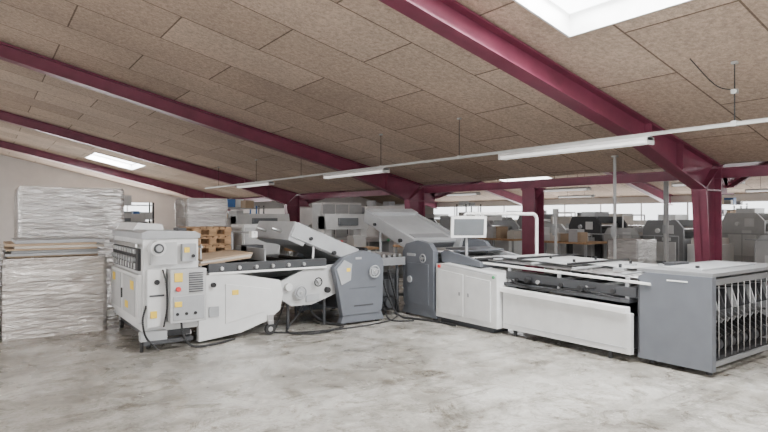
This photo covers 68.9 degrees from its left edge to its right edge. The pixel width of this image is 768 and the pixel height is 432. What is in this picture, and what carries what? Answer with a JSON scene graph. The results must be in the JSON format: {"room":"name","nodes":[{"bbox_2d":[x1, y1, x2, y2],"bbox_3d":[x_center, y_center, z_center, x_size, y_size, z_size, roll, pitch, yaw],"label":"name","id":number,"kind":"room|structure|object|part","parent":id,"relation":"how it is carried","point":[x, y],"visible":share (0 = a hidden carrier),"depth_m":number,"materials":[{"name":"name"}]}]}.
{"room":"print shop","nodes":[
{"label":"print shop","id":0,"kind":"room"},
{"bbox_2d":[0,154,382,243],"bbox_3d":[-16.699,-1.213,32.466,41.100,5.425,0.200,0,0,-36],"label":"wall","id":1,"kind":"structure","parent":0,"point":[14,172],"depth_m":31.39,"materials":[{"name":"white paint"}]},
{"bbox_2d":[14,202,152,221],"bbox_3d":[-16.985,-0.250,32.093,7.060,1.200,0.070,0,0,-36],"label":"window","id":2,"kind":"structure","parent":1,"relation":"in","point":[126,208],"depth_m":33.76,"materials":[{"name":"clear glass"}]},
{"bbox_2d":[231,205,404,252],"bbox_3d":[-5.333,0.575,26.855,0.130,1.850,22.200,0,0,-36],"label":"wall partition","id":3,"kind":"structure","parent":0,"point":[305,213],"depth_m":23.80,"materials":[{"name":"white paint"}]},
{"bbox_2d":[0,0,767,203],"bbox_3d":[-3.185,-2.432,13.732,41.100,2.987,46.000,0,0,-36],"label":"ceiling","id":4,"kind":"structure","parent":0,"point":[331,76],"depth_m":9.68,"materials":[{"name":"brown wood"}]},
{"bbox_2d":[85,152,145,169],"bbox_3d":[-11.709,-2.521,24.352,1.960,0.770,2.660,0,0,-36],"label":"window","id":5,"kind":"structure","parent":4,"relation":"attached to","point":[96,156],"depth_m":25.31,"materials":[{"name":"white glass"}]},
{"bbox_2d":[446,191,480,195],"bbox_3d":[2.858,-1.199,20.310,0.190,0.919,1.600,0,0,-36],"label":"lamp","id":6,"kind":"object","parent":4,"relation":"hanging from","point":[470,192],"visible":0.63,"depth_m":20.11,"materials":[{"name":"white plastic"}]},
{"bbox_2d":[205,59,767,188],"bbox_3d":[0.172,-1.472,11.838,0.340,0.835,25.000,0,0,-36],"label":"rail","id":7,"kind":"object","parent":4,"relation":"attached to","point":[734,91],"visible":0.96,"depth_m":8.31,"materials":[{"name":"white metal"}]},
{"bbox_2d":[237,181,273,187],"bbox_3d":[-4.194,-1.002,18.121,0.190,0.105,2.600,0,0,-36],"label":"lamp","id":8,"kind":"object","parent":7,"relation":"hanging from","point":[269,182],"visible":1,"depth_m":17.84,"materials":[{"name":"white plastic"}]},
{"bbox_2d":[323,168,389,178],"bbox_3d":[-0.713,-1.002,13.296,0.190,0.105,2.600,0,0,-36],"label":"lamp","id":9,"kind":"object","parent":7,"relation":"hanging from","point":[378,170],"visible":1,"depth_m":13.03,"materials":[{"name":"white plastic"}]},
{"bbox_2d":[498,136,653,159],"bbox_3d":[2.768,-1.002,8.470,0.190,0.105,2.600,0,0,-36],"label":"lamp","id":10,"kind":"object","parent":7,"relation":"hanging from","point":[647,140],"visible":1,"depth_m":8.20,"materials":[{"name":"white plastic"}]},
{"bbox_2d":[501,176,553,181],"bbox_3d":[6.574,-2.111,27.552,1.960,0.770,3.060,0,0,-36],"label":"window","id":11,"kind":"structure","parent":4,"relation":"attached to","point":[547,177],"depth_m":28.30,"materials":[{"name":"white glass"}]},
{"bbox_2d":[544,176,590,191],"bbox_3d":[5.432,-1.199,16.742,0.190,0.919,1.600,0,0,-36],"label":"lamp","id":12,"kind":"object","parent":4,"relation":"hanging from","point":[554,189],"visible":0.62,"depth_m":16.60,"materials":[{"name":"white plastic"}]},
{"bbox_2d":[558,174,594,197],"bbox_3d":[7.742,-1.575,22.600,0.190,1.672,1.600,0,0,-36],"label":"lamp","id":13,"kind":"object","parent":4,"relation":"hanging from","point":[567,195],"visible":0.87,"depth_m":22.55,"materials":[{"name":"white metal"}]},
{"bbox_2d":[513,0,692,37],"bbox_3d":[2.206,-2.538,4.933,2.110,0.804,2.880,0,0,-36],"label":"window","id":14,"kind":"structure","parent":4,"relation":"attached to","point":[571,18],"depth_m":6.37,"materials":[{"name":"white glass"}]},
{"bbox_2d":[671,181,744,186],"bbox_3d":[7.772,-1.199,13.498,0.190,0.919,1.600,0,0,-36],"label":"lamp","id":15,"kind":"object","parent":4,"relation":"hanging from","point":[674,184],"visible":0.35,"depth_m":13.98,"materials":[{"name":"white plastic"}]},
{"bbox_2d":[745,188,767,192],"bbox_3d":[11.837,-1.575,16.923,0.190,1.672,1.600,0,0,-36],"label":"lamp","id":16,"kind":"object","parent":4,"relation":"hanging from","point":[761,189],"visible":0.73,"depth_m":17.25,"materials":[{"name":"white plastic"}]},
{"bbox_2d":[0,244,767,431],"bbox_3d":[-3.185,1.600,13.732,41.500,0.200,46.400,0,0,-36],"label":"floor","id":17,"kind":"structure","parent":0,"point":[416,375],"depth_m":4.99,"materials":[{"name":"concrete"}]},
{"bbox_2d":[0,253,106,340],"bbox_3d":[-4.454,1.010,7.515,1.163,0.980,1.192,0,0,-36],"label":"stack","id":18,"kind":"object","parent":17,"relation":"on","point":[55,295],"visible":0.99,"depth_m":7.02,"materials":[{"name":"white paper"}]},
{"bbox_2d":[2,237,104,257],"bbox_3d":[-4.449,0.409,7.530,1.104,0.212,1.086,0,0,-36],"label":"cardboard sheets","id":19,"kind":"object","parent":18,"relation":"on","point":[42,246],"visible":1,"depth_m":7.16,"materials":[{"name":"brown cardboard"}]},
{"bbox_2d":[14,186,123,307],"bbox_3d":[-5.228,0.525,9.299,1.490,1.950,1.192,0,0,-36],"label":"stack","id":20,"kind":"object","parent":17,"relation":"on","point":[39,212],"visible":0.4,"depth_m":8.82,"materials":[{"name":"white paper"}]},
{"bbox_2d":[124,214,145,221],"bbox_3d":[-6.216,0.725,13.062,1.900,1.550,1.540,0,0,-36],"label":"machine","id":21,"kind":"object","parent":17,"relation":"on","point":[127,217],"visible":0.14,"depth_m":13.42,"materials":[{"name":"grey metal"}]},
{"bbox_2d":[124,195,153,223],"bbox_3d":[-7.789,0.448,16.268,2.000,2.104,0.500,0,0,-36],"label":"storage shelf","id":22,"kind":"object","parent":17,"relation":"on","point":[149,215],"visible":0.12,"depth_m":16.41,"materials":[{"name":"grey metal"}]},
{"bbox_2d":[175,198,227,227],"bbox_3d":[-3.698,0.575,11.327,0.823,1.850,0.874,0,0,-36],"label":"stack","id":23,"kind":"object","parent":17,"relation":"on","point":[189,212],"visible":0.31,"depth_m":11.00,"materials":[{"name":"white paper"}]},
{"bbox_2d":[182,226,231,253],"bbox_3d":[-3.020,0.842,9.412,0.646,1.316,0.800,0,0,-36],"label":"pallet stack","id":24,"kind":"object","parent":17,"relation":"on","point":[212,238],"visible":0.25,"depth_m":9.16,"materials":[{"name":"brown wood"}]},
{"bbox_2d":[0,140,437,210],"bbox_3d":[-12.856,-1.203,27.224,40.812,5.405,0.340,0,0,-36],"label":"frame","id":25,"kind":"object","parent":17,"relation":"on","point":[185,191],"visible":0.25,"depth_m":27.11,"materials":[{"name":"red paint"}]},
{"bbox_2d":[227,200,256,226],"bbox_3d":[-4.672,0.523,16.050,2.000,1.955,0.500,0,0,-36],"label":"storage shelf","id":26,"kind":"object","parent":17,"relation":"on","point":[245,204],"visible":0.1,"depth_m":16.33,"materials":[{"name":"brown cardboard"}]},
{"bbox_2d":[227,199,263,218],"bbox_3d":[-5.424,0.436,21.056,1.839,2.129,0.500,0,0,-36],"label":"storage shelf","id":27,"kind":"object","parent":17,"relation":"on","point":[232,203],"visible":0.09,"depth_m":20.77,"materials":[{"name":"grey metal"}]},
{"bbox_2d":[110,221,397,352],"bbox_3d":[-1.649,0.785,7.757,3.599,1.428,2.029,0,0,-36],"label":"machine","id":28,"kind":"object","parent":17,"relation":"on","point":[161,286],"visible":1,"depth_m":6.94,"materials":[{"name":"white metal"}]},
{"bbox_3d":[-1.167,0.586,7.986,1.179,1.029,1.240,0,0,-36],"label":"buckle plate","id":29,"kind":"part","parent":28,"relation":"part of","materials":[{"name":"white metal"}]},
{"bbox_2d":[231,224,279,274],"bbox_3d":[-2.237,0.820,9.712,0.665,1.360,0.630,0,0,-36],"label":"machine","id":30,"kind":"object","parent":17,"relation":"on","point":[239,239],"visible":0.22,"depth_m":9.44,"materials":[{"name":"white metal"}]},
{"bbox_2d":[0,110,521,222],"bbox_3d":[-8.117,-1.203,20.655,40.812,5.405,0.340,0,0,-36],"label":"frame","id":31,"kind":"object","parent":17,"relation":"on","point":[291,206],"visible":0.52,"depth_m":21.01,"materials":[{"name":"red paint"}]},
{"bbox_2d":[229,214,297,255],"bbox_3d":[-2.681,0.725,12.776,1.900,1.550,1.540,0,0,-36],"label":"machine","id":32,"kind":"object","parent":17,"relation":"on","point":[235,218],"visible":0.17,"depth_m":12.77,"materials":[{"name":"grey metal"}]},
{"bbox_2d":[284,235,378,253],"bbox_3d":[-1.065,0.950,11.562,1.800,1.099,0.800,0,0,-36],"label":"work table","id":33,"kind":"object","parent":17,"relation":"on","point":[355,241],"visible":0.26,"depth_m":11.71,"materials":[{"name":"grey metal"}]},
{"bbox_2d":[0,41,672,216],"bbox_3d":[-3.291,-1.203,13.964,40.812,5.405,0.340,0,0,-36],"label":"roof beam","id":34,"kind":"structure","parent":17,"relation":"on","point":[414,197],"depth_m":13.65,"materials":[{"name":"red metal"}]},
{"bbox_2d":[312,202,360,237],"bbox_3d":[-1.437,0.550,17.193,1.415,1.900,0.630,0,0,-36],"label":"storage cabinet","id":35,"kind":"object","parent":17,"relation":"on","point":[317,208],"visible":0.37,"depth_m":16.90,"materials":[{"name":"grey metal"}]},
{"bbox_2d":[318,214,393,270],"bbox_3d":[-0.887,0.725,14.563,1.900,1.550,1.540,0,0,-36],"label":"machine","id":36,"kind":"object","parent":17,"relation":"on","point":[326,223],"visible":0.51,"depth_m":14.57,"materials":[{"name":"grey metal"}]},
{"bbox_2d":[366,201,394,205],"bbox_3d":[-0.246,0.457,21.708,1.400,2.086,0.500,0,0,-36],"label":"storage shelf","id":37,"kind":"object","parent":17,"relation":"on","point":[369,203],"visible":0.09,"depth_m":21.77,"materials":[{"name":"grey metal"}]},
{"bbox_2d":[393,244,402,267],"bbox_3d":[1.079,0.902,12.862,1.600,1.197,0.800,0,0,-36],"label":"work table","id":38,"kind":"object","parent":17,"relation":"on","point":[396,246],"visible":0.07,"depth_m":12.68,"materials":[{"name":"brown wood"}]},
{"bbox_2d":[398,247,403,266],"bbox_3d":[0.996,0.950,15.884,1.000,1.100,0.800,0,0,-36],"label":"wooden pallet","id":39,"kind":"object","parent":17,"relation":"on","point":[400,249],"visible":0.02,"depth_m":15.78,"materials":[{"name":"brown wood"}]},
{"bbox_2d":[440,216,463,240],"bbox_3d":[2.236,0.750,18.425,0.615,1.500,0.530,0,0,-36],"label":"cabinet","id":40,"kind":"object","parent":17,"relation":"on","point":[445,221],"visible":0.12,"depth_m":18.23,"materials":[{"name":"grey metal"}]},
{"bbox_2d":[456,201,480,215],"bbox_3d":[3.626,0.436,23.947,0.900,2.128,0.600,0,0,-36],"label":"storage shelf","id":41,"kind":"object","parent":17,"relation":"on","point":[465,204],"visible":0.28,"depth_m":23.73,"materials":[{"name":"grey metal"}]},
{"bbox_2d":[425,214,521,254],"bbox_3d":[2.920,0.715,19.738,1.730,1.571,4.600,0,0,-36],"label":"press","id":42,"kind":"object","parent":17,"relation":"on","point":[498,222],"visible":0.06,"depth_m":18.66,"materials":[{"name":"grey metal"}]},
{"bbox_2d":[472,226,521,268],"bbox_3d":[3.509,0.906,16.588,0.900,1.188,1.600,0,0,-36],"label":"work table","id":43,"kind":"object","parent":17,"relation":"on","point":[492,233],"visible":0.63,"depth_m":16.32,"materials":[{"name":"brown wood"}]},
{"bbox_2d":[521,187,545,272],"bbox_3d":[3.656,0.405,13.734,0.500,2.190,0.800,0,0,-36],"label":"steel column","id":44,"kind":"structure","parent":17,"relation":"on","point":[532,197],"depth_m":13.67,"materials":[{"name":"red metal"}]},
{"bbox_2d":[484,210,609,228],"bbox_3d":[6.413,0.635,22.758,1.730,1.730,6.610,0,0,-36],"label":"press","id":45,"kind":"object","parent":17,"relation":"on","point":[547,217],"visible":0.06,"depth_m":23.10,"materials":[{"name":"grey metal"}]},
{"bbox_2d":[552,209,558,273],"bbox_3d":[3.567,0.675,11.636,0.180,1.650,0.180,0,0,-36],"label":"pole","id":46,"kind":"object","parent":17,"relation":"on","point":[555,211],"visible":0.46,"depth_m":11.61,"materials":[{"name":"grey metal"}]},
{"bbox_2d":[363,208,767,374],"bbox_3d":[1.783,0.685,7.635,5.836,1.630,1.862,0,0,44],"label":"machine","id":47,"kind":"object","parent":17,"relation":"on","point":[705,316],"visible":0.93,"depth_m":6.46,"materials":[{"name":"white metal"}]},
{"bbox_3d":[0.446,0.684,9.322,1.110,1.630,1.420,0,0,-36],"label":"buckle plate","id":48,"kind":"part","parent":47,"relation":"part of","materials":[{"name":"grey metal"}]},
{"bbox_2d":[551,216,580,226],"bbox_3d":[6.574,0.750,20.031,0.900,1.500,0.800,0,0,-36],"label":"wooden pallet","id":49,"kind":"object","parent":17,"relation":"on","point":[563,220],"visible":0.16,"depth_m":19.68,"materials":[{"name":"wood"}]},
{"bbox_2d":[379,0,767,261],"bbox_3d":[1.641,-1.203,7.127,40.812,5.405,0.340,0,0,-36],"label":"steel beam","id":50,"kind":"structure","parent":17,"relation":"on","point":[453,21],"depth_m":8.03,"materials":[{"name":"red metal"}]},
{"bbox_2d":[544,227,606,268],"bbox_3d":[4.756,0.900,14.774,1.000,1.199,2.000,0,0,-36],"label":"work table","id":51,"kind":"object","parent":17,"relation":"on","point":[575,236],"visible":0.63,"depth_m":14.11,"materials":[{"name":"brown wood"}]},
{"bbox_2d":[611,155,617,258],"bbox_3d":[4.483,0.164,10.879,0.180,2.672,0.180,0,0,-36],"label":"pole","id":52,"kind":"object","parent":17,"relation":"on","point":[613,228],"visible":0.56,"depth_m":10.85,"materials":[{"name":"grey metal"}]},
{"bbox_2d":[609,214,633,224],"bbox_3d":[9.963,0.700,23.709,0.900,1.600,0.800,0,0,-36],"label":"wooden pallet","id":53,"kind":"object","parent":17,"relation":"on","point":[628,219],"visible":0.09,"depth_m":23.43,"materials":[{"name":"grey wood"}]},
{"bbox_2d":[607,238,656,263],"bbox_3d":[5.930,1.025,13.402,0.900,0.950,0.800,0,0,-36],"label":"paper stack","id":54,"kind":"object","parent":17,"relation":"on","point":[638,250],"visible":0.56,"depth_m":13.11,"materials":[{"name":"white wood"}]},
{"bbox_2d":[627,225,643,227],"bbox_3d":[8.036,0.900,18.004,0.900,1.200,0.800,0,0,-36],"label":"wooden pallet","id":55,"kind":"object","parent":17,"relation":"on","point":[628,226],"visible":0.02,"depth_m":17.69,"materials":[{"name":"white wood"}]},
{"bbox_2d":[544,212,733,263],"bbox_3d":[6.728,0.685,15.827,1.730,1.629,5.200,0,0,-36],"label":"machine","id":56,"kind":"object","parent":17,"relation":"on","point":[681,235],"visible":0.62,"depth_m":15.20,"materials":[{"name":"grey metal"}]},
{"bbox_2d":[662,169,668,261],"bbox_3d":[6.439,0.118,12.782,0.330,2.763,0.330,0,0,-36],"label":"pole","id":57,"kind":"object","parent":17,"relation":"on","point":[665,227],"visible":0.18,"depth_m":12.74,"materials":[{"name":"grey metal"}]},
{"bbox_2d":[722,198,747,216],"bbox_3d":[13.152,0.397,21.509,2.500,2.205,0.500,0,0,-36],"label":"storage shelf","id":58,"kind":"object","parent":17,"relation":"on","point":[725,201],"visible":0.15,"depth_m":21.42,"materials":[{"name":"grey metal"}]},
{"bbox_2d":[722,208,767,261],"bbox_3d":[11.389,0.635,15.860,1.730,1.730,5.600,0,0,-36],"label":"press","id":59,"kind":"object","parent":17,"relation":"on","point":[746,223],"visible":0.34,"depth_m":16.29,"materials":[{"name":"grey metal"}]},
{"bbox_2d":[745,235,767,262],"bbox_3d":[9.341,0.769,11.177,1.730,1.461,3.200,0,0,-36],"label":"machine","id":60,"kind":"object","parent":17,"relation":"on","point":[761,245],"visible":0.53,"depth_m":12.00,"materials":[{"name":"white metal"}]},
{"bbox_3d":[8.395,0.405,7.165,0.500,2.190,0.800,0,0,-36],"label":"steel column","id":61,"kind":"structure","parent":17,"relation":"on","visible":0},
{"bbox_2d":[244,165,767,201],"bbox_3d":[1.316,-0.785,16.979,0.100,0.190,46.000,0,0,-36],"label":"beam","id":62,"kind":"structure","parent":61,"relation":"on","point":[757,170],"depth_m":13.10,"materials":[{"name":"metal"}]},
{"bbox_2d":[395,193,767,224],"bbox_3d":[13.562,0.281,25.812,0.200,2.439,46.000,0,0,-36],"label":"wall","id":63,"kind":"structure","parent":0,"point":[751,196],"depth_m":28.57,"materials":[{"name":"white paint"}]},
{"bbox_2d":[433,200,767,220],"bbox_3d":[13.745,-0.200,25.328,0.070,0.900,35.060,0,0,-36],"label":"window","id":64,"kind":"structure","parent":63,"relation":"in","point":[651,210],"depth_m":28.13,"materials":[{"name":"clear glass"}]}
]}

